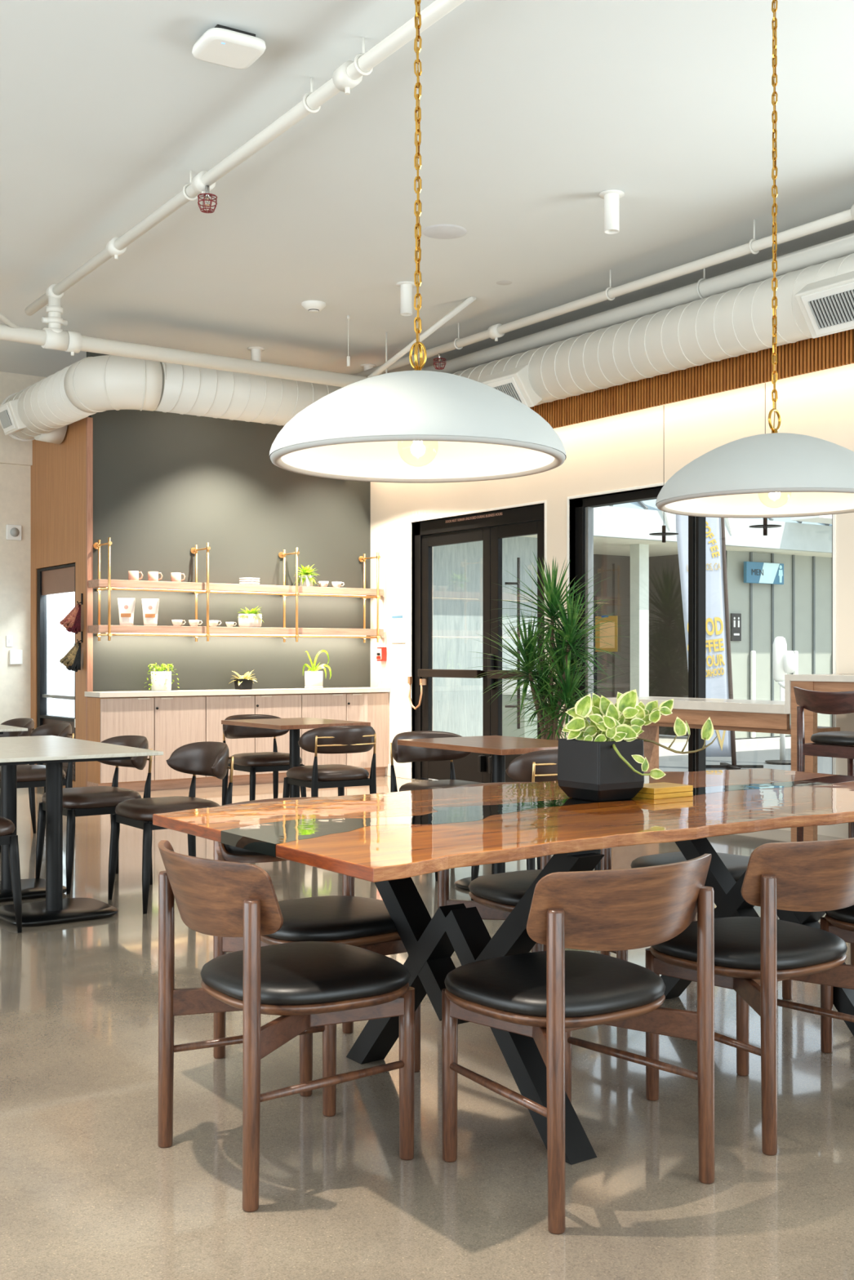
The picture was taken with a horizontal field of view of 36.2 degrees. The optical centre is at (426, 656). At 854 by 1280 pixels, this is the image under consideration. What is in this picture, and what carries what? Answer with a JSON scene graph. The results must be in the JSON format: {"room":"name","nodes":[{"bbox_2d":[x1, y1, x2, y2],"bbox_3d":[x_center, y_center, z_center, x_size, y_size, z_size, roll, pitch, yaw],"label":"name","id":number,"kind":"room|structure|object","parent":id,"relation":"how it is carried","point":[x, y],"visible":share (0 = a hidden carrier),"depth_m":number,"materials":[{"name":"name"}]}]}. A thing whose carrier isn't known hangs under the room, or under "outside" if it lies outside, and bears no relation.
{"room":"coffee shop","nodes":[
{"label":"coffee shop","id":0,"kind":"room"},
{"bbox_2d":[0,371,86,764],"bbox_3d":[-6.843,-0.775,10.867,8.700,3.950,0.250,0,0,-35],"label":"wall","id":1,"kind":"structure","parent":0,"point":[15,455],"depth_m":12.75,"materials":[{"name":"white paint"}]},
{"bbox_2d":[6,635,13,646],"bbox_3d":[-4.061,-0.145,12.717,0.060,0.110,0.020,0,0,-35],"label":"light switch","id":2,"kind":"object","parent":1,"relation":"attached to","point":[9,638],"visible":1,"depth_m":12.71,"materials":[{"name":"white paint"}]},
{"bbox_2d":[5,524,22,540],"bbox_3d":[-4.021,-1.205,12.731,0.150,0.150,0.044,0,0,-35],"label":"fire alarm strobe","id":3,"kind":"object","parent":1,"relation":"attached to","point":[13,532],"visible":1,"depth_m":12.71,"materials":[{"name":"white paint"}]},
{"bbox_2d":[9,649,22,664],"bbox_3d":[-4.008,0.010,12.746,0.120,0.140,0.035,0,0,-35],"label":"control box","id":4,"kind":"object","parent":1,"relation":"attached to","point":[15,655],"visible":1,"depth_m":12.73,"materials":[{"name":"white paint"}]},
{"bbox_2d":[31,417,85,787],"bbox_3d":[-3.148,-0.460,12.436,0.750,3.320,1.530,0,0,-35],"label":"panelling","id":5,"kind":"object","parent":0,"point":[58,471],"visible":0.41,"depth_m":12.11,"materials":[{"name":"brown wood"}]},
{"bbox_2d":[36,563,75,781],"bbox_3d":[-3.220,0.147,12.468,0.670,1.985,1.085,0,0,-35],"label":"doorway","id":6,"kind":"object","parent":5,"relation":"in","point":[55,585],"visible":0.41,"depth_m":12.69,"materials":[{"name":"brown metal"}]},
{"bbox_2d":[48,604,53,711],"bbox_3d":[-3.654,0.020,12.686,0.030,1.040,0.040,0,0,-35],"label":"door handle","id":7,"kind":"object","parent":6,"relation":"attached to","point":[50,606],"depth_m":12.67,"materials":[{"name":"white"}]},
{"bbox_2d":[59,631,83,671],"bbox_3d":[-3.166,-0.038,11.622,0.214,0.363,0.129,0,0,-35],"label":"fabric bundle","id":8,"kind":"object","parent":5,"relation":"attached to","point":[72,660],"visible":1,"depth_m":11.61,"materials":[{"name":"black fabric"}]},
{"bbox_2d":[59,593,83,634],"bbox_3d":[-3.166,-0.378,11.622,0.214,0.363,0.129,0,0,-35],"label":"fabric bundle","id":9,"kind":"object","parent":5,"relation":"attached to","point":[72,621],"visible":1,"depth_m":11.61,"materials":[{"name":"red fabric"}]},
{"bbox_2d":[86,351,370,691],"bbox_3d":[-1.799,-0.775,12.560,3.000,3.950,0.120,0,0,-35],"label":"wall","id":10,"kind":"structure","parent":0,"point":[166,484],"depth_m":12.38,"materials":[{"name":"grey paint"}]},
{"bbox_2d":[85,417,93,786],"bbox_3d":[-3.000,-0.460,11.617,0.053,3.320,0.030,0,0,-35],"label":"trim","id":11,"kind":"structure","parent":10,"relation":"attached to","point":[89,420],"depth_m":11.61,"materials":[{"name":"brown wood"}]},
{"bbox_2d":[88,537,383,642],"bbox_3d":[-1.710,-0.585,12.338,2.970,0.900,0.345,0,0,-35],"label":"wall shelving","id":12,"kind":"object","parent":10,"relation":"attached to","point":[108,584],"visible":1,"depth_m":12.15,"materials":[{"name":"brown wood"}]},
{"bbox_2d":[117,598,135,625],"bbox_3d":[-2.680,-0.394,11.659,0.156,0.245,0.074,0,0,-4],"label":"coffee bag","id":13,"kind":"object","parent":12,"relation":"on","point":[126,606],"visible":0.97,"depth_m":11.64,"materials":[{"name":"white paper"}]},
{"bbox_2d":[128,570,142,580],"bbox_3d":[-2.612,-0.717,11.694,0.119,0.088,0.092,0,0,13],"label":"mug","id":14,"kind":"object","parent":12,"relation":"on","point":[132,575],"visible":0.86,"depth_m":11.66,"materials":[{"name":"white ceramic"}]},
{"bbox_2d":[142,598,159,626],"bbox_3d":[-2.494,-0.394,11.789,0.156,0.245,0.074,0,0,-6],"label":"coffee bag","id":15,"kind":"object","parent":12,"relation":"on","point":[150,606],"visible":0.98,"depth_m":11.77,"materials":[{"name":"white paper"}]},
{"bbox_2d":[147,571,162,581],"bbox_3d":[-2.460,-0.717,11.800,0.119,0.088,0.092,0,0,18],"label":"mug","id":16,"kind":"object","parent":12,"relation":"on","point":[152,575],"visible":0.87,"depth_m":11.77,"materials":[{"name":"white ceramic"}]},
{"bbox_2d":[170,572,185,582],"bbox_3d":[-2.278,-0.717,11.927,0.119,0.088,0.092,0,0,24],"label":"mug","id":17,"kind":"object","parent":12,"relation":"on","point":[175,576],"visible":0.85,"depth_m":11.90,"materials":[{"name":"white ceramic"}]},
{"bbox_2d":[171,619,186,626],"bbox_3d":[-2.276,-0.301,11.936,0.114,0.060,0.100,0,0,22],"label":"cup","id":18,"kind":"object","parent":12,"relation":"on","point":[175,622],"visible":0.96,"depth_m":11.91,"materials":[{"name":"white ceramic"}]},
{"bbox_2d":[188,619,202,626],"bbox_3d":[-2.139,-0.301,12.032,0.114,0.060,0.100,0,0,22],"label":"cup","id":19,"kind":"object","parent":12,"relation":"on","point":[192,622],"visible":0.93,"depth_m":12.00,"materials":[{"name":"white ceramic"}]},
{"bbox_2d":[237,605,263,626],"bbox_3d":[-1.674,-0.375,12.376,0.266,0.207,0.278,0,0,-35],"label":"potted plant","id":20,"kind":"object","parent":12,"relation":"on","point":[251,618],"visible":0.99,"depth_m":12.30,"materials":[{"name":"green plant"}]},
{"bbox_2d":[294,564,317,586],"bbox_3d":[-1.173,-0.786,12.709,0.261,0.228,0.272,0,0,14],"label":"potted plant","id":21,"kind":"object","parent":12,"relation":"on","point":[306,577],"visible":0.94,"depth_m":12.67,"materials":[{"name":"green plant"}]},
{"bbox_2d":[0,0,853,377],"bbox_3d":[-1.536,-2.850,5.185,11.250,0.200,15.850,0,0,-35],"label":"ceiling","id":22,"kind":"structure","parent":0,"point":[532,110],"depth_m":7.30,"materials":[{"name":"paint"}]},
{"bbox_2d":[191,24,266,69],"bbox_3d":[-0.881,-2.711,5.810,0.280,0.078,0.280,0,0,-31],"label":"wireless access point","id":23,"kind":"object","parent":22,"relation":"attached to","point":[220,45],"visible":1,"depth_m":5.76,"materials":[{"name":"white paint"}]},
{"bbox_2d":[0,295,475,386],"bbox_3d":[-3.939,-2.481,7.821,9.950,0.583,1.382,0,0,-35],"label":"pipe","id":24,"kind":"object","parent":22,"relation":"hanging from","point":[53,337],"visible":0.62,"depth_m":9.92,"materials":[{"name":"white metal"}]},
{"bbox_2d":[24,0,466,315],"bbox_3d":[-0.577,-2.651,6.256,0.108,0.199,8.904,0,0,-33],"label":"pipe","id":25,"kind":"object","parent":22,"relation":"hanging from","point":[349,74],"visible":0.98,"depth_m":6.52,"materials":[{"name":"white metal"}]},
{"bbox_2d":[197,185,217,213],"bbox_3d":[-1.212,-2.524,7.215,0.110,0.142,0.110,0,0,-35],"label":"sprinkler head","id":26,"kind":"object","parent":25,"relation":"attached to","point":[207,194],"visible":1,"depth_m":7.21},
{"bbox_2d":[247,346,264,361],"bbox_3d":[-1.528,-2.638,11.687,0.150,0.225,0.150,0,0,-35],"label":"spotlight","id":27,"kind":"object","parent":22,"relation":"in","point":[255,351],"visible":0.45,"depth_m":11.65,"materials":[{"name":"white paint"}]},
{"bbox_2d":[301,300,325,312],"bbox_3d":[-0.883,-2.719,10.196,0.190,0.062,0.190,0,0,-35],"label":"smoke detector","id":28,"kind":"object","parent":22,"relation":"attached to","point":[312,306],"visible":1,"depth_m":10.14,"materials":[{"name":"white paint"}]},
{"bbox_2d":[346,315,350,366],"bbox_3d":[-0.634,-2.545,10.555,0.026,0.410,0.026,0,0,-13],"label":"wire","id":29,"kind":"object","parent":22,"relation":"hanging from","point":[348,316],"visible":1,"depth_m":10.55,"materials":[{"name":"white paint"}]},
{"bbox_2d":[360,364,376,370],"bbox_3d":[-0.554,-2.638,12.371,0.150,0.225,0.150,0,0,-35],"label":"recessed light","id":30,"kind":"object","parent":22,"relation":"in","point":[366,366],"visible":0.41,"depth_m":12.33,"materials":[{"name":"white paint"}]},
{"bbox_2d":[395,280,415,315],"bbox_3d":[-0.152,-2.638,9.659,0.150,0.225,0.150,0,0,-35],"label":"spotlight","id":31,"kind":"object","parent":22,"relation":"in","point":[406,286],"visible":0.98,"depth_m":9.62,"materials":[{"name":"white paint"}]},
{"bbox_2d":[269,0,566,483],"bbox_3d":[-0.024,-1.626,3.460,0.782,2.247,0.782,0,0,21],"label":"dome pendant","id":32,"kind":"object","parent":22,"relation":"hanging from","point":[417,425],"visible":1,"depth_m":3.26,"materials":[{"name":"paint"}]},
{"bbox_2d":[0,253,853,444],"bbox_3d":[1.356,-2.205,9.025,12.091,0.503,2.939,0,0,39],"label":"spiral duct","id":33,"kind":"object","parent":22,"relation":"hanging from","point":[817,300],"visible":0.8,"depth_m":10.00,"materials":[{"name":"white metal"}]},
{"bbox_2d":[0,409,11,428],"bbox_3d":[-3.813,-2.139,11.804,0.010,0.140,0.210,-24,14,-33],"label":"grille","id":34,"kind":"object","parent":33,"relation":"attached to","point":[5,416],"depth_m":11.78,"materials":[{"name":"metal"}]},
{"bbox_2d":[0,399,26,435],"bbox_3d":[-3.698,-2.190,11.885,0.260,0.260,0.400,-24,14,-33],"label":"vent register","id":35,"kind":"object","parent":33,"relation":"attached to","point":[11,421],"depth_m":11.71,"materials":[{"name":"white paint"}]},
{"bbox_2d":[34,424,67,444],"bbox_3d":[-3.472,-2.140,12.044,0.242,0.358,0.340,0,0,-35],"label":"duct","id":36,"kind":"object","parent":33,"relation":"attached to","point":[57,436],"depth_m":11.96,"materials":[{"name":"white paint"}]},
{"bbox_2d":[493,382,519,401],"bbox_3d":[0.584,-2.061,10.409,0.010,0.180,0.390,-41,22,-28],"label":"grille","id":37,"kind":"object","parent":33,"relation":"attached to","point":[510,389],"depth_m":10.28,"materials":[{"name":"metal"}]},
{"bbox_2d":[477,364,542,407],"bbox_3d":[0.683,-2.147,10.479,0.260,0.300,0.580,-41,22,-28],"label":"vent register","id":38,"kind":"object","parent":33,"relation":"attached to","point":[515,380],"depth_m":10.25,"materials":[{"name":"white paint"}]},
{"bbox_2d":[794,271,853,338],"bbox_3d":[2.552,-2.147,7.820,0.260,0.300,0.580,-41,22,-28],"label":"vent register","id":39,"kind":"object","parent":33,"relation":"attached to","point":[824,300],"depth_m":7.83,"materials":[{"name":"white paint"}]},
{"bbox_2d":[807,289,853,328],"bbox_3d":[2.453,-2.061,7.750,0.010,0.180,0.390,-41,22,-28],"label":"grille","id":40,"kind":"object","parent":33,"relation":"attached to","point":[833,308],"depth_m":7.80,"materials":[{"name":"metal"}]},
{"bbox_2d":[422,224,466,239],"bbox_3d":[0.114,-2.746,8.464,0.290,0.008,0.290,0,0,-35],"label":"ceiling speaker","id":41,"kind":"object","parent":22,"relation":"attached to","point":[437,231],"visible":1,"depth_m":8.44},
{"bbox_2d":[353,204,853,377],"bbox_3d":[2.061,-2.626,8.232,0.108,0.249,10.100,0,0,-35],"label":"pipe","id":42,"kind":"object","parent":22,"relation":"hanging from","point":[495,331],"visible":0.96,"depth_m":9.04,"materials":[{"name":"white metal"}]},
{"bbox_2d":[433,353,445,369],"bbox_3d":[0.106,-2.489,11.014,0.110,0.142,0.110,0,0,-35],"label":"sprinkler head","id":43,"kind":"object","parent":42,"relation":"attached to","point":[439,357],"visible":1,"depth_m":11.01},
{"bbox_2d":[599,189,624,234],"bbox_3d":[1.099,-2.638,7.776,0.150,0.225,0.150,0,0,-35],"label":"light","id":44,"kind":"object","parent":22,"relation":"in","point":[611,197],"visible":1,"depth_m":7.74,"materials":[{"name":"white paint"}]},
{"bbox_2d":[421,232,853,373],"bbox_3d":[2.286,-2.612,8.573,0.152,0.276,10.400,0,0,-35],"label":"conduit pipe","id":45,"kind":"object","parent":22,"relation":"hanging from","point":[843,246],"visible":0.73,"depth_m":9.34,"materials":[{"name":"white metal"}]},
{"bbox_2d":[655,0,853,518],"bbox_3d":[1.159,-1.622,4.359,0.782,2.255,0.782,0,0,43],"label":"dome pendant","id":46,"kind":"object","parent":22,"relation":"hanging from","point":[774,474],"visible":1,"depth_m":4.18,"materials":[{"name":"paint"}]},
{"bbox_2d":[0,775,853,1279],"bbox_3d":[-1.536,1.300,5.185,11.250,0.200,15.850,0,0,-35],"label":"floor","id":47,"kind":"structure","parent":0,"point":[89,1191],"depth_m":3.22,"materials":[{"name":"concrete"}]},
{"bbox_2d":[0,816,22,933],"bbox_3d":[-2.089,0.816,5.707,0.516,0.770,0.535,0,0,-35],"label":"cafe chair","id":48,"kind":"object","parent":47,"relation":"on","point":[7,828],"visible":1,"depth_m":5.66,"materials":[{"name":"black metal"}]},
{"bbox_2d":[0,724,27,734],"bbox_3d":[-3.203,0.817,8.297,0.860,0.758,1.500,0,0,-35],"label":"marble table","id":49,"kind":"object","parent":47,"relation":"on","point":[2,727],"visible":1,"depth_m":7.91,"materials":[{"name":"white stone"}]},
{"bbox_2d":[0,718,35,833],"bbox_3d":[-2.948,0.816,8.904,0.516,0.770,0.535,0,0,-35],"label":"cafe chair","id":50,"kind":"object","parent":47,"relation":"on","point":[28,723],"visible":0.46,"depth_m":8.84,"materials":[{"name":"brown leather"}]},
{"bbox_2d":[0,722,74,852],"bbox_3d":[-2.528,0.816,8.307,0.516,0.770,0.535,0,0,-35],"label":"cafe chair","id":51,"kind":"object","parent":47,"relation":"on","point":[28,775],"visible":0.44,"depth_m":8.22,"materials":[{"name":"brown leather"}]},
{"bbox_2d":[0,735,163,925],"bbox_3d":[-1.982,0.817,6.368,0.840,0.758,1.500,0,0,-35],"label":"marble table","id":52,"kind":"object","parent":47,"relation":"on","point":[53,751],"visible":0.93,"depth_m":6.04,"materials":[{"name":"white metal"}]},
{"bbox_2d":[35,735,152,893],"bbox_3d":[-1.746,0.816,6.915,0.516,0.770,0.535,0,0,-37],"label":"cafe chair","id":53,"kind":"object","parent":47,"relation":"on","point":[92,800],"visible":0.6,"depth_m":6.80,"materials":[{"name":"brown leather"}]},
{"bbox_2d":[108,741,234,914],"bbox_3d":[-1.239,0.816,6.402,0.516,0.770,0.535,0,0,-35],"label":"cafe chair","id":54,"kind":"object","parent":47,"relation":"on","point":[210,758],"visible":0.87,"depth_m":6.36,"materials":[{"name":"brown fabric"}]},
{"bbox_2d":[87,692,388,791],"bbox_3d":[-1.692,0.782,12.318,2.998,0.835,0.329,0,0,-35],"label":"base cabinet","id":55,"kind":"object","parent":47,"relation":"on","point":[168,723],"visible":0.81,"depth_m":11.93,"materials":[{"name":"brown wood"}]},
{"bbox_2d":[84,686,390,697],"bbox_3d":[-1.704,0.338,12.323,3.013,0.045,0.365,0,0,-35],"label":"countertop","id":56,"kind":"structure","parent":55,"relation":"on","point":[325,690],"depth_m":12.05,"materials":[{"name":"stone"}]},
{"bbox_2d":[145,662,179,690],"bbox_3d":[-2.391,0.187,11.839,0.308,0.252,0.279,0,0,-35],"label":"potted plant","id":57,"kind":"object","parent":56,"relation":"on","point":[161,680],"visible":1,"depth_m":11.77,"materials":[{"name":"green plant"}]},
{"bbox_2d":[229,670,256,689],"bbox_3d":[-1.730,0.221,12.320,0.278,0.186,0.301,0,0,-35],"label":"potted plant","id":58,"kind":"object","parent":56,"relation":"on","point":[244,682],"visible":1,"depth_m":12.27,"materials":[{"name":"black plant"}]},
{"bbox_2d":[302,649,331,688],"bbox_3d":[-1.069,0.126,12.745,0.255,0.375,0.180,0,0,15],"label":"potted plant","id":59,"kind":"object","parent":56,"relation":"on","point":[313,677],"visible":1,"depth_m":12.70,"materials":[{"name":"green plant"}]},
{"bbox_2d":[222,714,306,805],"bbox_3d":[-1.186,0.816,9.443,0.535,0.770,0.516,0,0,-35],"label":"cafe chair","id":60,"kind":"object","parent":47,"relation":"on","point":[275,762],"visible":0.69,"depth_m":9.39,"materials":[{"name":"brown leather"}]},
{"bbox_2d":[157,840,414,1212],"bbox_3d":[-0.347,0.824,3.134,0.570,0.752,0.524,0,0,-35],"label":"dining chair","id":61,"kind":"object","parent":47,"relation":"on","point":[313,986],"visible":1,"depth_m":3.01,"materials":[{"name":"brown wood"}]},
{"bbox_2d":[221,717,370,797],"bbox_3d":[-0.909,0.822,8.980,0.690,0.748,0.860,0,0,-35],"label":"table","id":62,"kind":"object","parent":47,"relation":"on","point":[294,725],"visible":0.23,"depth_m":8.95,"materials":[{"name":"laminate"}]},
{"bbox_2d":[213,796,420,1096],"bbox_3d":[-0.321,0.824,3.874,0.524,0.752,0.570,0,0,-35],"label":"dining chair","id":63,"kind":"object","parent":47,"relation":"on","point":[347,918],"visible":0.3,"depth_m":3.74,"materials":[{"name":"black leather"}]},
{"bbox_2d":[282,725,376,798],"bbox_3d":[-0.615,0.816,8.298,0.535,0.770,0.516,0,0,-32],"label":"cafe chair","id":64,"kind":"object","parent":47,"relation":"on","point":[337,739],"visible":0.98,"depth_m":8.11,"materials":[{"name":"brown leather"}]},
{"bbox_2d":[390,730,482,880],"bbox_3d":[0.091,0.816,7.297,0.535,0.770,0.516,0,0,-35],"label":"cafe chair","id":65,"kind":"object","parent":47,"relation":"on","point":[400,753],"visible":0.48,"depth_m":7.40,"materials":[{"name":"brown leather"}]},
{"bbox_2d":[397,735,558,890],"bbox_3d":[0.373,0.822,6.826,0.670,0.748,0.900,0,0,-35],"label":"table","id":66,"kind":"object","parent":47,"relation":"on","point":[499,746],"visible":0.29,"depth_m":6.78,"materials":[{"name":"laminate"}]},
{"bbox_2d":[152,768,853,1164],"bbox_3d":[0.559,0.815,3.888,2.546,0.768,1.247,0,0,-35],"label":"table","id":67,"kind":"object","parent":47,"relation":"on","point":[385,840],"visible":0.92,"depth_m":3.49,"materials":[{"name":"orange wood"}]},
{"bbox_2d":[557,737,644,801],"bbox_3d":[0.525,0.341,3.957,0.189,0.180,0.189,0,0,-35],"label":"pot","id":68,"kind":"object","parent":67,"relation":"on","point":[590,769],"depth_m":3.89,"materials":[{"name":"black ceramic"}]},
{"bbox_2d":[557,688,716,801],"bbox_3d":[0.629,0.266,3.966,0.414,0.330,0.293,0,0,-35],"label":"pothos","id":69,"kind":"object","parent":67,"relation":"on","point":[610,764],"visible":1,"depth_m":3.91,"materials":[{"name":"green plant"}]},
{"bbox_2d":[634,782,693,799],"bbox_3d":[0.716,0.414,4.025,0.166,0.033,0.124,0,0,-35],"label":"wooden box","id":70,"kind":"object","parent":67,"relation":"on","point":[663,789],"visible":0.8,"depth_m":3.98,"materials":[{"name":"yellow wood"}]},
{"bbox_2d":[437,782,627,961],"bbox_3d":[0.353,0.824,4.367,0.524,0.752,0.570,0,0,-35],"label":"dining chair","id":71,"kind":"object","parent":47,"relation":"on","point":[495,896],"visible":0.17,"depth_m":4.30,"materials":[{"name":"black leather"}]},
{"bbox_2d":[471,749,600,900],"bbox_3d":[0.540,0.816,6.310,0.535,0.770,0.516,0,0,-35],"label":"cafe chair","id":72,"kind":"object","parent":47,"relation":"on","point":[541,766],"visible":0.2,"depth_m":6.05,"materials":[{"name":"brown leather"}]},
{"bbox_2d":[463,551,630,740],"bbox_3d":[0.961,0.190,10.219,1.425,2.020,1.124,0,0,37],"label":"dracaena plant","id":73,"kind":"object","parent":47,"relation":"on","point":[560,655],"visible":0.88,"depth_m":10.12,"materials":[{"name":"green plant"}]},
{"bbox_2d":[441,853,714,1234],"bbox_3d":[0.339,0.824,3.020,0.524,0.752,0.570,0,0,-35],"label":"dining chair","id":74,"kind":"object","parent":47,"relation":"on","point":[549,994],"visible":0.99,"depth_m":2.88,"materials":[{"name":"brown wood"}]},
{"bbox_2d":[600,771,777,989],"bbox_3d":[0.959,0.824,4.792,0.524,0.752,0.570,0,0,-35],"label":"dining chair","id":75,"kind":"object","parent":47,"relation":"on","point":[736,864],"visible":0.08,"depth_m":4.74,"materials":[{"name":"black leather"}]},
{"bbox_2d":[602,673,853,842],"bbox_3d":[2.907,0.657,7.812,0.540,1.085,4.920,0,0,-35],"label":"table","id":76,"kind":"object","parent":47,"relation":"on","point":[725,714],"visible":0.54,"depth_m":8.50,"materials":[{"name":"stone"}]},
{"bbox_2d":[643,722,839,734],"bbox_3d":[2.057,0.482,9.073,0.400,0.035,1.640,0,0,-35],"label":"shelf","id":77,"kind":"object","parent":76,"relation":"attached to","point":[820,729],"depth_m":8.65,"materials":[{"name":"brown wood"}]},
{"bbox_2d":[645,837,853,1155],"bbox_3d":[0.895,0.824,3.448,0.524,0.752,0.570,0,0,-35],"label":"dining chair","id":78,"kind":"object","parent":47,"relation":"on","point":[752,954],"visible":0.96,"depth_m":3.26,"materials":[{"name":"brown wood"}]},
{"bbox_2d":[782,822,853,999],"bbox_3d":[1.561,0.824,4.568,0.570,0.752,0.524,0,0,-35],"label":"dining chair","id":79,"kind":"object","parent":47,"relation":"on","point":[787,984],"visible":0.02,"depth_m":4.57,"materials":[{"name":"brown wood"}]},
{"bbox_2d":[793,686,853,841],"bbox_3d":[2.271,0.683,6.956,0.475,1.035,0.505,0,0,-35],"label":"bar stool","id":80,"kind":"object","parent":47,"relation":"on","point":[827,744],"visible":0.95,"depth_m":6.89,"materials":[{"name":"brown wood"}]},
{"bbox_2d":[820,904,853,1053],"bbox_3d":[1.497,0.824,3.870,0.524,0.752,0.570,0,0,-35],"label":"dining chair","id":81,"kind":"object","parent":47,"relation":"on","point":[840,922],"visible":0.62,"depth_m":3.94,"materials":[{"name":"black leather"}]},
{"bbox_2d":[370,363,853,838],"bbox_3d":[3.477,-0.775,7.791,0.250,3.950,13.950,0,0,-35],"label":"wall","id":82,"kind":"structure","parent":0,"point":[647,446],"depth_m":10.41,"materials":[{"name":"white paint"}]},
{"bbox_2d":[376,647,386,661],"bbox_3d":[-0.461,-0.020,13.121,0.066,0.140,0.110,0,0,-35],"label":"fire alarm","id":83,"kind":"object","parent":82,"relation":"attached to","point":[380,651],"visible":1,"depth_m":13.08,"materials":[{"name":"red plastic"}]},
{"bbox_2d":[385,764,409,778],"bbox_3d":[-0.375,1.140,13.042,0.015,0.120,0.728,0,0,-35],"label":"baseboard","id":84,"kind":"structure","parent":82,"relation":"attached to","point":[401,771],"depth_m":12.87,"materials":[{"name":"white paint"}]},
{"bbox_2d":[391,613,405,643],"bbox_3d":[-0.285,-0.270,12.915,0.014,0.280,0.240,0,0,-35],"label":"plaque","id":85,"kind":"object","parent":82,"relation":"attached to","point":[397,621],"visible":1,"depth_m":12.90,"materials":[{"name":"white plastic"}]},
{"bbox_2d":[407,503,544,782],"bbox_3d":[0.482,-0.050,11.969,0.253,2.500,2.030,0,0,-35],"label":"door","id":86,"kind":"structure","parent":82,"relation":"in","point":[490,528],"depth_m":11.87,"materials":[{"name":"black metal"}]},
{"bbox_2d":[409,500,546,779],"bbox_3d":[0.525,-0.061,11.981,0.262,2.522,2.044,0,0,-35],"label":"trim","id":87,"kind":"structure","parent":82,"relation":"attached to","point":[411,550],"depth_m":12.73,"materials":[{"name":"white paint"}]},
{"bbox_2d":[528,328,853,428],"bbox_3d":[2.844,-2.138,8.263,0.245,0.565,12.250,0,0,-35],"label":"wood slat panel","id":88,"kind":"object","parent":82,"relation":"attached to","point":[810,355],"visible":0.14,"depth_m":9.28,"materials":[{"name":"brown wood"}]},
{"bbox_2d":[648,525,678,542],"bbox_3d":[1.746,-1.344,9.637,0.214,1.012,0.214,0,0,-35],"label":"pendant","id":89,"kind":"object","parent":88,"relation":"hanging from","point":[663,533],"visible":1,"depth_m":9.62,"materials":[{"name":"brown metal"}]},
{"bbox_2d":[748,382,781,535],"bbox_3d":[2.293,-1.334,8.859,0.214,1.032,0.214,0,0,-35],"label":"pendant","id":90,"kind":"object","parent":88,"relation":"hanging from","point":[765,526],"visible":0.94,"depth_m":8.85,"materials":[{"name":"brown metal"}]},
{"bbox_2d":[566,482,835,825],"bbox_3d":[2.038,-0.101,9.829,0.262,2.442,2.684,0,0,-35],"label":"trim","id":91,"kind":"structure","parent":82,"relation":"attached to","point":[655,485],"depth_m":10.09,"materials":[{"name":"white paint"}]},
{"bbox_2d":[574,487,832,774],"bbox_3d":[2.026,-0.090,9.821,0.110,2.420,2.640,0,0,-35],"label":"window","id":92,"kind":"structure","parent":82,"relation":"in","point":[584,508],"depth_m":9.80,"materials":[{"name":"black metal"}]},
{"bbox_2d":[595,615,617,651],"bbox_3d":[1.456,-0.182,10.624,0.005,0.295,0.260,0,0,-35],"label":"poster","id":93,"kind":"object","parent":92,"relation":"attached to","point":[612,630],"visible":0.93,"depth_m":10.61,"materials":[{"name":"yellow paper"}]},
{"bbox_2d":[600,622,614,648],"bbox_3d":[1.463,-0.170,10.614,0.001,0.210,0.175,0,0,-35],"label":"print","id":94,"kind":"object","parent":93,"relation":"attached to","point":[611,630],"depth_m":10.60},
{"label":"outside","id":95,"kind":"structure","parent":0,"visible":0},
{"bbox_2d":[430,734,791,780],"bbox_3d":[13.090,1.335,22.645,32.540,0.230,38.000,0,0,-35],"label":"paving","id":96,"kind":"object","parent":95,"point":[663,739],"depth_m":19.37,"materials":[{"name":"grey concrete"}]},
{"bbox_2d":[502,679,537,738],"bbox_3d":[1.238,0.710,14.517,1.000,0.980,0.750,0,0,-35],"label":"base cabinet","id":97,"kind":"object","parent":96,"relation":"on","point":[511,730],"visible":0.02,"depth_m":14.12,"materials":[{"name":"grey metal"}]},
{"bbox_2d":[432,498,831,737],"bbox_3d":[5.247,-1.115,19.882,16.550,4.629,2.900,0,0,-35],"label":"building","id":98,"kind":"structure","parent":96,"relation":"on","point":[645,584],"depth_m":19.05,"materials":[{"name":"grey metal"}]},
{"bbox_2d":[730,613,741,640],"bbox_3d":[4.499,-0.420,19.025,0.200,0.400,0.023,0,0,-35],"label":"plaque","id":99,"kind":"object","parent":98,"relation":"attached to","point":[735,619],"visible":0.99,"depth_m":19.01,"materials":[{"name":"white paint"}]},
{"bbox_2d":[743,561,783,584],"bbox_3d":[4.934,-1.220,19.258,0.820,0.310,0.151,0,0,-35],"label":"restroom sign","id":100,"kind":"object","parent":98,"relation":"attached to","point":[754,572],"visible":1,"depth_m":19.17,"materials":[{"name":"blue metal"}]},
{"bbox_2d":[658,737,791,756],"bbox_3d":[7.435,1.150,19.160,13.800,0.140,0.200,0,0,-35],"label":"kerb","id":101,"kind":"object","parent":96,"relation":"on","point":[763,744],"depth_m":16.72,"materials":[{"name":"concrete"}]},
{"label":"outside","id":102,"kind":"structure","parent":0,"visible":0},
{"bbox_2d":[658,748,831,773],"bbox_3d":[7.778,1.216,17.628,15.000,0.008,2.700,0,0,-35],"label":"strip","id":103,"kind":"object","parent":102,"point":[675,762],"depth_m":15.06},
{"bbox_2d":[675,514,763,769],"bbox_3d":[3.148,-0.735,14.018,0.681,3.871,0.682,0,0,45],"label":"feather banner","id":104,"kind":"object","parent":103,"relation":"on","point":[718,674],"visible":0.47,"depth_m":14.02,"materials":[{"name":"fabric"}]},
{"bbox_2d":[764,636,795,764],"bbox_3d":[4.007,0.490,14.733,0.380,1.420,0.380,0,0,0],"label":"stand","id":105,"kind":"object","parent":103,"relation":"on","point":[784,660],"visible":0.81,"depth_m":14.69,"materials":[{"name":"white paint"}]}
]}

